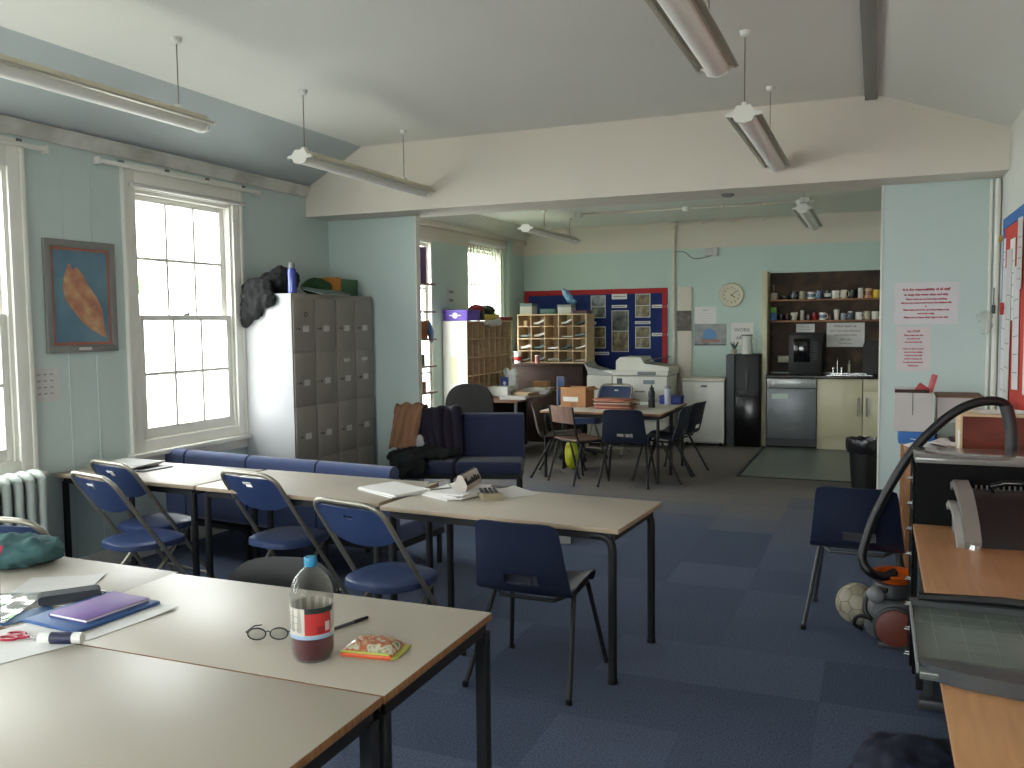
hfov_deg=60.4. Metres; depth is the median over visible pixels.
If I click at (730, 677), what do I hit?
floor
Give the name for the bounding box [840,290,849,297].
mug
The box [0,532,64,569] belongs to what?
cloth bundle
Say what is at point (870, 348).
tray
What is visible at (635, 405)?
document folder
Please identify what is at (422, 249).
box file
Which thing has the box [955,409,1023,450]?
wooden crate
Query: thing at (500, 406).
desk
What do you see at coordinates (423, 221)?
trim
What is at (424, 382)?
box
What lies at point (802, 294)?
mug
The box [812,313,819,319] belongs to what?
mug
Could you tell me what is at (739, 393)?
drip tray
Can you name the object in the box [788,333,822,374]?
coffee machine
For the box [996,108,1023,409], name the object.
wall
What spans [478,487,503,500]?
calculator
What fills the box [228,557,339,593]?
chair
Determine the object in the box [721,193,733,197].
smoke detector
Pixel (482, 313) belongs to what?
box
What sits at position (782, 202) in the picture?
conduit pipe
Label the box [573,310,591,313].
box
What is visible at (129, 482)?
folding chair
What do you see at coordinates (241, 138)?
ceiling
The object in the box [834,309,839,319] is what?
cup
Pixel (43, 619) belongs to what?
folder
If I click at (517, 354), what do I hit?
tub
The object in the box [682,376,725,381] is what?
countertop
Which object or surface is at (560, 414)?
chair
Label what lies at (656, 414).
table
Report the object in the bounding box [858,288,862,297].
cup
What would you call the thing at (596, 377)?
photocopier
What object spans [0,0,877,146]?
ceiling
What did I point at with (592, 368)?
tray
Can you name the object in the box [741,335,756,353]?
jug
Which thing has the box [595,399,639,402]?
document folder
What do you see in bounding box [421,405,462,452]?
coat
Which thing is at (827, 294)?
mug
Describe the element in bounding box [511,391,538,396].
paper stack
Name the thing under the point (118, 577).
table
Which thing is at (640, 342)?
print
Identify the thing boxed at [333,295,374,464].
locker
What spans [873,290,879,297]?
mug
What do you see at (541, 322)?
pile
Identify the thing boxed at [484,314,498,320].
box
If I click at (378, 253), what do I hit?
wall pier
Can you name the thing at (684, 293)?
trim
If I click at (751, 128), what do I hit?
diffuser
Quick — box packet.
[340,635,411,659]
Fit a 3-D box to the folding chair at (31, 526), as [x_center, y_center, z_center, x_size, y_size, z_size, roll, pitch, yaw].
[-2.055,0.961,3.975,0.480,0.862,0.601,1,4,18]
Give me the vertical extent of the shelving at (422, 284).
2.500 m
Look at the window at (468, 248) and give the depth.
11.80 m
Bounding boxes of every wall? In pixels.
[0,132,523,558]
[524,211,880,419]
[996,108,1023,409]
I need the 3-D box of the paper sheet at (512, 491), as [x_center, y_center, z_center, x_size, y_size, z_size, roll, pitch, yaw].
[0.004,0.581,4.750,0.200,0.007,0.260,-3,5,-35]
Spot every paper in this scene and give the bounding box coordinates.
[482,318,501,326]
[999,268,1005,397]
[1002,248,1012,399]
[1003,238,1005,268]
[1010,237,1015,319]
[1011,266,1019,389]
[1016,216,1022,288]
[1022,343,1023,394]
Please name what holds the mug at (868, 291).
on the shelf at (832, 299)
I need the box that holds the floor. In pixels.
[127,439,949,767]
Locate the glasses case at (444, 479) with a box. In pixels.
[426,479,451,489]
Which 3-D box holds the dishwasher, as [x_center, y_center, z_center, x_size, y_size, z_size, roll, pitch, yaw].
[3.619,0.347,11.346,0.600,0.865,0.468,1,4,22]
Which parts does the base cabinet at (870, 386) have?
handle, drawer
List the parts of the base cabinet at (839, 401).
handle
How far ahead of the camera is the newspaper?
5.72 m
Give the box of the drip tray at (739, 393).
[739,393,754,394]
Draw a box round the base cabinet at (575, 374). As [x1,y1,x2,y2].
[512,363,587,442]
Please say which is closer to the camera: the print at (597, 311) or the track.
the track
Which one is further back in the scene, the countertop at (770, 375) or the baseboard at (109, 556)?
the countertop at (770, 375)
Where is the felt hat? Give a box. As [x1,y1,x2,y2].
[468,304,483,310]
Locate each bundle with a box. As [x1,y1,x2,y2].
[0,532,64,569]
[301,277,331,293]
[483,305,494,314]
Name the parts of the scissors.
handle, handle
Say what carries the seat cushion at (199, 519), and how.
on the seat at (226, 513)
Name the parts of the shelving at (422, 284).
shelf, shelf, shelf, shelf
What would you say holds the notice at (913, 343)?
attached to the wall pier at (933, 231)
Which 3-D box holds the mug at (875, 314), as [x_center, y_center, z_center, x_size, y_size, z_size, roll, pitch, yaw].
[4.560,-0.859,11.012,0.112,0.100,0.085,1,4,22]
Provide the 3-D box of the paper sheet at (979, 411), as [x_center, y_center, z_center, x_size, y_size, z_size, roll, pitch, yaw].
[2.587,0.146,4.646,0.260,0.001,0.200,-1,4,0]
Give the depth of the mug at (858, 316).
11.05 m
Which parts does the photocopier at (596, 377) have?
door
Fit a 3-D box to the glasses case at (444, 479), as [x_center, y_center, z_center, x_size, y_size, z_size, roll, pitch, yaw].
[-0.394,0.541,4.727,0.148,0.040,0.067,-3,4,-27]
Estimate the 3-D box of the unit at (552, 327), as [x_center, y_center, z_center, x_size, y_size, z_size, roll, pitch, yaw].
[0.606,-0.630,12.157,1.000,0.670,0.360,1,4,22]
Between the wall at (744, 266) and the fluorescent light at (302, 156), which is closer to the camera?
the fluorescent light at (302, 156)
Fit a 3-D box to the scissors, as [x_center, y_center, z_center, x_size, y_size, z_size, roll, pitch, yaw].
[-1.424,0.743,2.585,0.162,0.007,0.072,0,4,10]
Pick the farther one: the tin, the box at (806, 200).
the tin
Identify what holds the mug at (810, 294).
on the shelf at (832, 299)
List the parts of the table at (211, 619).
leg, frame, leg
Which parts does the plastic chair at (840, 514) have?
leg, leg, under frame, leg, leg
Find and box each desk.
[493,389,561,445]
[913,524,1023,767]
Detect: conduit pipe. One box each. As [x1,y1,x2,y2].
[582,201,795,215]
[669,216,797,224]
[672,225,675,364]
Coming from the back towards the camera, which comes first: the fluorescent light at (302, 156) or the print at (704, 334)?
the print at (704, 334)
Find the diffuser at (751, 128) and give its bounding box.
[738,116,783,171]
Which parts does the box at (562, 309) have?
lid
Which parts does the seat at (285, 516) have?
backrest, leg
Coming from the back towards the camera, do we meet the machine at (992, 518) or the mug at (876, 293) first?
the mug at (876, 293)
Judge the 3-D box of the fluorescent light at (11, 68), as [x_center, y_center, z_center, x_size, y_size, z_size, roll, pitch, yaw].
[-2.077,-1.587,4.128,0.192,0.473,1.756,1,4,22]
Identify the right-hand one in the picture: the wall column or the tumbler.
the tumbler
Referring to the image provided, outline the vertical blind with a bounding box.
[467,239,504,316]
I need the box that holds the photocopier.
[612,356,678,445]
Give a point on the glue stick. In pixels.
(42, 637)
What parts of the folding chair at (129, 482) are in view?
backrest, seat, leg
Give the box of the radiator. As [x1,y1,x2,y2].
[0,469,48,532]
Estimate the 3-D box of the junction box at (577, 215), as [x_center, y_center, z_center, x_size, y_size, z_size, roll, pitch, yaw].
[0.834,-2.101,10.999,0.090,0.060,0.090,1,4,22]
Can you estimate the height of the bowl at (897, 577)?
0.053 m
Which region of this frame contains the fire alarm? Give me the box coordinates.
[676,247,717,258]
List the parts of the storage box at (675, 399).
lid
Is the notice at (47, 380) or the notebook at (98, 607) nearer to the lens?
the notebook at (98, 607)
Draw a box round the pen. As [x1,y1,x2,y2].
[334,616,368,629]
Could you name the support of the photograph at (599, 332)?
attached to the notice board at (658, 318)
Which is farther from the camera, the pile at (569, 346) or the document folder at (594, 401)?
the pile at (569, 346)
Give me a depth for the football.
4.66 m
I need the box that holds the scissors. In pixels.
[0,631,36,640]
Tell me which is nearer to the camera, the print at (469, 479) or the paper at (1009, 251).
the print at (469, 479)
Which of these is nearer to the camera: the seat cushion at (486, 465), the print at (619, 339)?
the seat cushion at (486, 465)
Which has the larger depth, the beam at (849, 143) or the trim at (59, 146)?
the beam at (849, 143)
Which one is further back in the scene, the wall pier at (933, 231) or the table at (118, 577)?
the wall pier at (933, 231)
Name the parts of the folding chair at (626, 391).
backrest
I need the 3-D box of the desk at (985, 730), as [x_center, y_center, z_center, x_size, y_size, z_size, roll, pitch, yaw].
[1.463,1.097,2.328,0.632,0.720,3.260,1,4,22]
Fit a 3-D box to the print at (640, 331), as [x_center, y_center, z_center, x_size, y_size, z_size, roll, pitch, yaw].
[1.827,-0.724,12.288,0.191,0.134,0.001,1,4,22]
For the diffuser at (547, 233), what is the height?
0.045 m
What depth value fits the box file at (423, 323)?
9.59 m
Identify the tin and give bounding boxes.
[770,307,776,320]
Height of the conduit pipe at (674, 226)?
2.925 m
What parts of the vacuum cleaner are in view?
grey knob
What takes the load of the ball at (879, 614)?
in the vacuum cleaner
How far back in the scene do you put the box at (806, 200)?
9.76 m
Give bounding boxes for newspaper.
[96,458,172,471]
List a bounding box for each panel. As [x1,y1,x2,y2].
[761,271,770,445]
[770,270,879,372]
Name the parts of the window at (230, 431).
curtain rail, sash, frame, sash, sill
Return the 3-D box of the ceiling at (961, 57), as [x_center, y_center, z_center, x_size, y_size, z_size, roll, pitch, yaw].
[1.120,-1.591,1.610,0.830,0.410,9.500,1,4,22]
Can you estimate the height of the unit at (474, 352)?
1.665 m
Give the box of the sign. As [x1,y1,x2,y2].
[731,322,752,344]
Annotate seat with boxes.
[165,448,245,550]
[185,450,251,560]
[246,455,369,561]
[316,461,445,569]
[397,416,459,483]
[456,413,524,487]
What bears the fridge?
on the floor
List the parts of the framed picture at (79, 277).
name plate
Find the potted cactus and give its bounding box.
[730,341,738,353]
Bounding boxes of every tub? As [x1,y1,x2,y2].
[514,351,521,362]
[535,355,539,363]
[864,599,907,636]
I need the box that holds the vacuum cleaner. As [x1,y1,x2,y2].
[852,396,1018,650]
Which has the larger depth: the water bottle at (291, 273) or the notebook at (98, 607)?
the water bottle at (291, 273)
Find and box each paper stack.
[357,481,429,497]
[422,482,496,500]
[499,396,528,399]
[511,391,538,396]
[523,387,551,393]
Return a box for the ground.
[0,363,424,449]
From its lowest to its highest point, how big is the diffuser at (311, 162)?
0.045 m
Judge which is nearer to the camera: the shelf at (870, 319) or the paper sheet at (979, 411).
the paper sheet at (979, 411)
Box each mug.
[784,315,791,319]
[788,291,797,298]
[799,291,807,298]
[807,292,816,298]
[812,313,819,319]
[814,291,822,298]
[819,312,827,319]
[822,291,830,298]
[832,290,840,297]
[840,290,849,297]
[841,313,848,319]
[847,290,855,297]
[848,311,854,319]
[855,312,864,319]
[861,311,870,318]
[863,288,871,297]
[872,311,878,318]
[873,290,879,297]
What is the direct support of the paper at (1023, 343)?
attached to the notice board at (1010, 223)
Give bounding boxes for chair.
[0,516,65,556]
[70,471,187,574]
[90,459,216,578]
[220,469,349,594]
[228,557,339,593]
[313,496,466,655]
[445,383,494,412]
[462,519,607,705]
[530,401,586,478]
[547,405,609,486]
[556,376,607,461]
[585,383,632,456]
[596,410,655,489]
[631,404,694,484]
[645,401,709,476]
[800,486,904,629]
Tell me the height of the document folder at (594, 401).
0.012 m
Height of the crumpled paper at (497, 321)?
0.116 m
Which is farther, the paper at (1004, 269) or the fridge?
the fridge
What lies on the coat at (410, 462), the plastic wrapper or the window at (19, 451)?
the plastic wrapper
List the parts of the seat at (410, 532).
leg, backrest, frame, leg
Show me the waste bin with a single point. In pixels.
(862, 450)
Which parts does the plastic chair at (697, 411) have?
leg, leg, leg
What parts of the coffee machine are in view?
glass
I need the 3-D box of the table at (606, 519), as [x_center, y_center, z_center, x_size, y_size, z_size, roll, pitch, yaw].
[0.051,0.965,4.475,1.270,0.720,0.660,1,4,26]
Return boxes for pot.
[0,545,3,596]
[770,285,777,299]
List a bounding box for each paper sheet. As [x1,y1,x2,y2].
[0,623,73,663]
[11,573,105,606]
[47,604,177,640]
[497,486,541,497]
[903,442,938,446]
[914,439,954,446]
[927,438,952,447]
[969,409,1023,413]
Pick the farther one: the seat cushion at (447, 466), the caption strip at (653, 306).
the caption strip at (653, 306)
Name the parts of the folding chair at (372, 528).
backrest, seat, leg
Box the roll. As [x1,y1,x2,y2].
[915,374,937,392]
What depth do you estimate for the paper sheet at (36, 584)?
3.14 m
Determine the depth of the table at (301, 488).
5.06 m
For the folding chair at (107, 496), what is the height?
0.862 m
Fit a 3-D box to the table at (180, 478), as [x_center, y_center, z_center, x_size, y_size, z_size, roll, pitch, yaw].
[-2.230,0.913,5.599,1.160,0.720,0.600,1,4,25]
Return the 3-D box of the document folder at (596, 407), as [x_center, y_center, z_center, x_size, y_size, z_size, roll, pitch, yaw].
[1.121,0.252,9.440,0.400,0.012,0.270,1,4,18]
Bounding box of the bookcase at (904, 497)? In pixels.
[899,444,947,567]
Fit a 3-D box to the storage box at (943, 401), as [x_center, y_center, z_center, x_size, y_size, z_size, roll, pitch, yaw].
[2.753,0.207,5.438,0.255,0.292,0.310,1,4,22]
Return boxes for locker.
[245,293,337,461]
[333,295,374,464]
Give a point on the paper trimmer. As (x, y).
(974, 643)
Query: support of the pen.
on the table at (211, 619)
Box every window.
[0,135,48,493]
[93,156,260,459]
[420,239,434,406]
[467,247,499,316]
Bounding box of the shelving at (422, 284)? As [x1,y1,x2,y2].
[421,283,437,394]
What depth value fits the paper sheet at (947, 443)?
5.03 m
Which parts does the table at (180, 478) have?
leg, leg, frame, leg, leg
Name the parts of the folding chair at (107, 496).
backrest, leg, seat, leg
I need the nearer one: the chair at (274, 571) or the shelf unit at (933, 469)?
the chair at (274, 571)
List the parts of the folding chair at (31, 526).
backrest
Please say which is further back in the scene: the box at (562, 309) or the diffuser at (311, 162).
the box at (562, 309)
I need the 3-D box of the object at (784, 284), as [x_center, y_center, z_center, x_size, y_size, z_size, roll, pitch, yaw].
[4.294,-0.797,11.282,1.900,1.300,0.014,1,4,22]
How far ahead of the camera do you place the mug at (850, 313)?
11.10 m
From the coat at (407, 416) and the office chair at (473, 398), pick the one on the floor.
the office chair at (473, 398)
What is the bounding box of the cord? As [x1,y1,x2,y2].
[992,288,995,313]
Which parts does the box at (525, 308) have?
lid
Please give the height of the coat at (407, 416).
0.414 m
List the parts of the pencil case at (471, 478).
panel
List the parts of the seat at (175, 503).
backrest, leg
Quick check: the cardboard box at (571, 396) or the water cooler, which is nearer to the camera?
the cardboard box at (571, 396)
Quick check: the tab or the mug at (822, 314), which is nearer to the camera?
the tab
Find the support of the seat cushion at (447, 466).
on the seat at (446, 468)
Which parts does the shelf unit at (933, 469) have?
handle, handle, drawer, drawer, drawer, drawer, drawer, drawer, drawer, drawer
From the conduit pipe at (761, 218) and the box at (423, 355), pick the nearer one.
the box at (423, 355)
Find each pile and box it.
[521,344,530,348]
[534,319,543,324]
[561,318,571,323]
[561,343,571,348]
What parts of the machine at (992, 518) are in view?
lever handle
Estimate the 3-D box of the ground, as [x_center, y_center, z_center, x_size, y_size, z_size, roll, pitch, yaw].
[-11.005,1.613,10.102,52.000,0.100,70.000,1,4,22]
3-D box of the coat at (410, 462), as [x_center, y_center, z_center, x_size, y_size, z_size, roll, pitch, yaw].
[-0.787,0.682,7.706,0.639,0.270,0.327,0,4,5]
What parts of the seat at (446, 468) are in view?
frame, backrest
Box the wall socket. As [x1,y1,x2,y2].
[778,356,788,361]
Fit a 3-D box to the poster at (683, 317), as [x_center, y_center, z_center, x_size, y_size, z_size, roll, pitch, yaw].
[2.357,-0.866,12.052,0.200,0.275,0.004,1,4,22]
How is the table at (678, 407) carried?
on the floor
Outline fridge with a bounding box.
[682,376,725,445]
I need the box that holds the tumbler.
[800,310,803,319]
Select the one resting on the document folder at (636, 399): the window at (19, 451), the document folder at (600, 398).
the document folder at (600, 398)
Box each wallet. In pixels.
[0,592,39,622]
[0,605,53,625]
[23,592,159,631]
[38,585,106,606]
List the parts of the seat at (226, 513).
backrest, frame, leg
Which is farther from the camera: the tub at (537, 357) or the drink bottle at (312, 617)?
the tub at (537, 357)
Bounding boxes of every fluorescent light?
[0,36,215,132]
[287,89,434,197]
[518,210,580,243]
[645,0,738,78]
[725,29,790,172]
[792,199,822,229]
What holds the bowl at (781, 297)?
on the shelf at (832, 299)
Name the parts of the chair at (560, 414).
frame, leg, backrest, under frame, leg, seat, leg, frame, leg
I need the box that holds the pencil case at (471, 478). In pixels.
[453,467,480,491]
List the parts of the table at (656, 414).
leg, leg, frame, leg, leg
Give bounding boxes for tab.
[999,303,1003,314]
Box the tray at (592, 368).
[584,361,612,374]
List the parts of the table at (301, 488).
leg, leg, frame, leg, leg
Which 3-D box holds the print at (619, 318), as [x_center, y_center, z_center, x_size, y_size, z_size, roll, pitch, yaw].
[1.523,-0.888,12.402,0.226,0.274,0.001,1,4,22]
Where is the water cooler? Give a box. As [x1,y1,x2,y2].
[726,353,761,446]
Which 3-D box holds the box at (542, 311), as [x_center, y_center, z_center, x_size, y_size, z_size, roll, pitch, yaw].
[0.537,-1.002,12.159,0.220,0.070,0.260,1,4,22]
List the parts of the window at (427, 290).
sash, sash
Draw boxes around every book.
[499,317,512,320]
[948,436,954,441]
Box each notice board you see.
[524,288,667,369]
[999,204,1023,409]
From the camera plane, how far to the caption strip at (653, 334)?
12.21 m
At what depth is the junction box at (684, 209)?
10.45 m
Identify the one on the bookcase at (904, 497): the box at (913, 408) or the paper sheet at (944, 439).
the paper sheet at (944, 439)
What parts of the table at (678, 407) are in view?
leg, leg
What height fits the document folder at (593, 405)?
0.012 m
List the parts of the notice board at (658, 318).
caption strip, caption strip, caption strip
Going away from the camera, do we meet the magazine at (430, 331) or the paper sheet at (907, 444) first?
the paper sheet at (907, 444)
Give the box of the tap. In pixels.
[831,356,842,372]
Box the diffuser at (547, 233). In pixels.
[527,229,576,243]
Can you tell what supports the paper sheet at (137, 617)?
on the table at (211, 619)
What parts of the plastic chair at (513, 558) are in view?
leg, leg, under frame, leg, leg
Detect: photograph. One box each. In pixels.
[591,295,605,317]
[594,326,605,347]
[611,310,628,351]
[635,294,649,317]
[635,326,649,347]
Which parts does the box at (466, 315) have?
lid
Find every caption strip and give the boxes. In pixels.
[595,352,608,354]
[652,304,667,307]
[652,333,667,335]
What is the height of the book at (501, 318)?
0.045 m
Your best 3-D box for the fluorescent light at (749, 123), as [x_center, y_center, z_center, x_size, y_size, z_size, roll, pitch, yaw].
[1.579,-1.714,5.534,0.192,0.496,1.756,1,4,22]
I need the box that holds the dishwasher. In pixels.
[767,378,816,446]
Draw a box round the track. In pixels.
[128,182,246,206]
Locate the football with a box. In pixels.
[835,582,869,624]
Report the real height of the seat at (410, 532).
0.745 m
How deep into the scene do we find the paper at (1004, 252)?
5.85 m
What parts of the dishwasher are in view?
control panel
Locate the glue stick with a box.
[36,632,85,643]
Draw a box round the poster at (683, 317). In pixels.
[677,311,690,330]
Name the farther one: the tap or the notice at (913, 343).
the tap
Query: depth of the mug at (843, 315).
11.13 m
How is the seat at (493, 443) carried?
on the floor
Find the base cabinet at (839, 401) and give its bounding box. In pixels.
[817,379,862,449]
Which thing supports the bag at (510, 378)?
on the desk at (500, 406)
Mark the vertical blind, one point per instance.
(490, 245)
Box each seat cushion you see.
[198,517,250,525]
[329,519,445,541]
[424,456,459,474]
[456,456,523,474]
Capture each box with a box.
[321,277,340,290]
[341,279,357,295]
[422,354,424,365]
[423,381,425,392]
[443,310,479,320]
[480,311,484,320]
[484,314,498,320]
[488,386,512,396]
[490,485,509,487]
[519,303,536,313]
[533,381,550,386]
[540,309,557,313]
[556,385,598,407]
[557,304,575,313]
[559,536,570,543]
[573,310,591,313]
[575,213,581,218]
[659,395,683,403]
[682,206,689,211]
[800,197,809,203]
[893,387,932,431]
[934,392,983,439]
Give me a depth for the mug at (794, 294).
11.33 m
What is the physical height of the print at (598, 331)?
0.137 m
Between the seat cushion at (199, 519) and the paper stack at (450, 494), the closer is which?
the paper stack at (450, 494)
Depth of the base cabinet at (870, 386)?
10.80 m
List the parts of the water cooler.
door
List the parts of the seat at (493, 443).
frame, backrest, leg, leg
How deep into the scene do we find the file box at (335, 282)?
7.76 m
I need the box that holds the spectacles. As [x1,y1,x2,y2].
[245,624,289,639]
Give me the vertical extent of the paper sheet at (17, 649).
0.007 m
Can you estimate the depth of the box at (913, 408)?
5.33 m
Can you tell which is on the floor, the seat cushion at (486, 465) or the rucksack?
the rucksack
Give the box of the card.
[449,313,460,317]
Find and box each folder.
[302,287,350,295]
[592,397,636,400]
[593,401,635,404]
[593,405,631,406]
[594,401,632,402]
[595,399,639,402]
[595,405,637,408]
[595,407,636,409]
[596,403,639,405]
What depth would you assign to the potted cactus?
11.40 m
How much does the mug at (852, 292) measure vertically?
0.105 m
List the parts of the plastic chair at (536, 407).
leg, leg, leg, leg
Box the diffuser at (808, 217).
[800,209,818,229]
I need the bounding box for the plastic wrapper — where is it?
[416,435,423,446]
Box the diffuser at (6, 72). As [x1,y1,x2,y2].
[0,63,206,131]
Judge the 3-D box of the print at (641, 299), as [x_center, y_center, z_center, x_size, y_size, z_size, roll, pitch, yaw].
[1.822,-1.171,12.257,0.191,0.147,0.001,1,4,22]
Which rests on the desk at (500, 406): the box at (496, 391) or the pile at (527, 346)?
the box at (496, 391)
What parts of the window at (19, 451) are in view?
sash, frame, curtain rail, sill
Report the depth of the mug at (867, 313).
11.02 m
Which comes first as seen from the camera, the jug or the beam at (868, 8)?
the beam at (868, 8)
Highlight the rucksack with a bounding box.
[846,731,954,767]
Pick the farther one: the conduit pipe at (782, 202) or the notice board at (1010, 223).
the conduit pipe at (782, 202)
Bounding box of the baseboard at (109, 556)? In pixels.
[78,525,226,563]
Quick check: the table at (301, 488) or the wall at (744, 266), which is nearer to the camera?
the table at (301, 488)
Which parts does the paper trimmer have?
rail, cutting arm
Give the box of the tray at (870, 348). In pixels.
[863,341,878,373]
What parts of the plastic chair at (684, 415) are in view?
leg, leg, under frame, leg, leg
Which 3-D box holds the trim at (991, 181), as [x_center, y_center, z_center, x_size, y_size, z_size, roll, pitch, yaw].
[3.391,-0.140,6.280,0.020,2.600,0.015,1,4,22]
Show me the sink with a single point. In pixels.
(828, 374)
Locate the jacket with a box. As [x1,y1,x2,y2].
[240,265,299,327]
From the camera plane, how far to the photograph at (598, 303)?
12.50 m
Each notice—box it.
[34,367,61,402]
[447,288,454,295]
[447,297,454,303]
[695,307,715,323]
[796,324,814,331]
[826,322,864,346]
[894,281,958,324]
[896,326,930,370]
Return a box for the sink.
[826,373,872,375]
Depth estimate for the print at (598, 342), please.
12.54 m
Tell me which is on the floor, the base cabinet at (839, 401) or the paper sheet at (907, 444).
the base cabinet at (839, 401)
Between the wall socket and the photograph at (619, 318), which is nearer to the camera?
the wall socket
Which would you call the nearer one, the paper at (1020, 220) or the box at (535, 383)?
the paper at (1020, 220)
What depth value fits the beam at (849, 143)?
6.73 m
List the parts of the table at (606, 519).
leg, leg, frame, leg, leg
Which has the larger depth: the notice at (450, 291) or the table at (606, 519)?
the notice at (450, 291)
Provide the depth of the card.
10.45 m
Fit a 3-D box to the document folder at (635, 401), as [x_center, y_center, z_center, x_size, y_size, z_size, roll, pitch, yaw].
[1.104,0.200,9.454,0.400,0.012,0.270,1,4,23]
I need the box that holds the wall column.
[505,239,513,362]
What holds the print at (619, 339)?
attached to the photograph at (619, 318)
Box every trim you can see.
[0,114,310,196]
[59,146,79,557]
[87,152,106,549]
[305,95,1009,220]
[415,216,423,480]
[420,217,526,245]
[678,287,691,438]
[736,447,850,482]
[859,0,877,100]
[876,185,883,488]
[984,180,993,409]
[990,178,1001,409]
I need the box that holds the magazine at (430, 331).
[427,320,433,342]
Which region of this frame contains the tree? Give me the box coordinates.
[138,276,145,293]
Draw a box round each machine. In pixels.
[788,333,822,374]
[946,480,1023,550]
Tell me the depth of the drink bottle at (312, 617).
2.38 m
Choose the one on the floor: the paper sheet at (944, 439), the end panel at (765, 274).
the end panel at (765, 274)
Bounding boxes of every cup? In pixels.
[791,312,797,319]
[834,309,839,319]
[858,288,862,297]
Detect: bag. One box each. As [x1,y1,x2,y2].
[500,367,518,391]
[562,288,576,303]
[565,441,579,468]
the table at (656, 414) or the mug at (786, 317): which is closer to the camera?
the table at (656, 414)
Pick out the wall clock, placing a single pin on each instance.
(730, 294)
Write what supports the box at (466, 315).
on the unit at (474, 352)
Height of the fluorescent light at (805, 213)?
0.298 m
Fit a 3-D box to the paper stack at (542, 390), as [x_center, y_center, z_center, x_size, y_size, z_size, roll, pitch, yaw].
[0.329,0.083,11.154,0.336,0.069,0.270,1,4,19]
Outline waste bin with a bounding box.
[845,436,876,488]
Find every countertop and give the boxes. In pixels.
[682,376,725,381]
[765,373,877,378]
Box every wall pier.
[328,216,419,480]
[878,178,1001,497]
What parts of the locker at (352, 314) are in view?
door, door, door, door, door, door, door, door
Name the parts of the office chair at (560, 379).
backrest, seat, arm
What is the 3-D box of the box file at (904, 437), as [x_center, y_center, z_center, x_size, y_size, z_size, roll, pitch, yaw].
[2.497,0.319,5.444,0.200,0.073,0.260,1,4,22]
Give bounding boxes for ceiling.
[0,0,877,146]
[0,26,360,185]
[421,214,530,240]
[478,188,881,228]
[877,0,1023,126]
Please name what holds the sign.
attached to the wall at (744, 266)
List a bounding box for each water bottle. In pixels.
[287,262,296,292]
[648,385,654,407]
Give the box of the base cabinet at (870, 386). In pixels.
[862,379,877,436]
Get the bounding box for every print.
[464,474,479,485]
[500,376,508,385]
[591,296,604,305]
[592,307,604,316]
[594,327,604,336]
[594,338,604,346]
[612,311,627,330]
[612,332,627,350]
[636,294,649,304]
[636,306,649,316]
[636,327,649,336]
[636,338,649,346]
[694,324,725,344]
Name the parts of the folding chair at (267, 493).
backrest, leg, seat, leg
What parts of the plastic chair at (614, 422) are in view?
leg, leg, under frame, leg, leg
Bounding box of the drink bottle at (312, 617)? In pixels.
[289,555,333,660]
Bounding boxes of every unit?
[442,321,511,405]
[517,313,594,362]
[903,446,1023,673]
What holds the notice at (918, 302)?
attached to the wall pier at (933, 231)
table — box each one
[0,557,177,629]
[0,644,381,767]
[54,462,262,576]
[76,573,491,767]
[196,470,438,604]
[380,484,661,684]
[540,405,675,483]
[565,402,686,473]
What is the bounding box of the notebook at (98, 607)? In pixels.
[49,591,149,622]
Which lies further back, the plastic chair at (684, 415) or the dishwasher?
the dishwasher
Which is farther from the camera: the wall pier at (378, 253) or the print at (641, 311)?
the print at (641, 311)
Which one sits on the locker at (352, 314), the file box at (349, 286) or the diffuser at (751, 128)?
the file box at (349, 286)
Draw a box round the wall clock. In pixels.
[719,283,743,306]
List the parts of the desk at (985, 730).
post, leg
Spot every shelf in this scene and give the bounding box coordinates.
[768,319,878,321]
[769,298,879,301]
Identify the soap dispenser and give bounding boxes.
[847,360,850,373]
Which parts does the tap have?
spout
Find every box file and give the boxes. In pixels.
[420,246,425,282]
[421,321,427,338]
[897,431,934,444]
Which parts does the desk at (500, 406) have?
modesty panel, leg, leg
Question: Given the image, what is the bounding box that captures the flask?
[664,386,670,404]
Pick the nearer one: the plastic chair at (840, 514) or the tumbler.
the plastic chair at (840, 514)
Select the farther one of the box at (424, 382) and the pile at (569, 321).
the pile at (569, 321)
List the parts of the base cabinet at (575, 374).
panel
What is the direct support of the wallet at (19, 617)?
on the table at (118, 577)
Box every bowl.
[780,296,789,299]
[873,566,908,584]
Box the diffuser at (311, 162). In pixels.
[302,158,428,196]
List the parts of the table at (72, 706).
frame, leg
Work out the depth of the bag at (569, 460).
9.78 m
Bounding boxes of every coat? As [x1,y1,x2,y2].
[386,445,459,478]
[388,402,428,448]
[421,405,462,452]
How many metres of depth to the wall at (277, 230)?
5.92 m
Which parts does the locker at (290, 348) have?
door, door, door, door, door, door, door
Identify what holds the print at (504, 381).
attached to the bag at (510, 378)
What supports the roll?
in the box at (913, 408)
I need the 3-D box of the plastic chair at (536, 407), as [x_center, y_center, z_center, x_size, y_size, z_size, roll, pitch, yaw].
[0.492,0.589,9.461,0.562,0.780,0.530,0,4,12]
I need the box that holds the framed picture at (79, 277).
[41,237,118,352]
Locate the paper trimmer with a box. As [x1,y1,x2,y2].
[909,592,1023,700]
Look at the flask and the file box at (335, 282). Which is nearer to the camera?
the file box at (335, 282)
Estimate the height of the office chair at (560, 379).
0.990 m

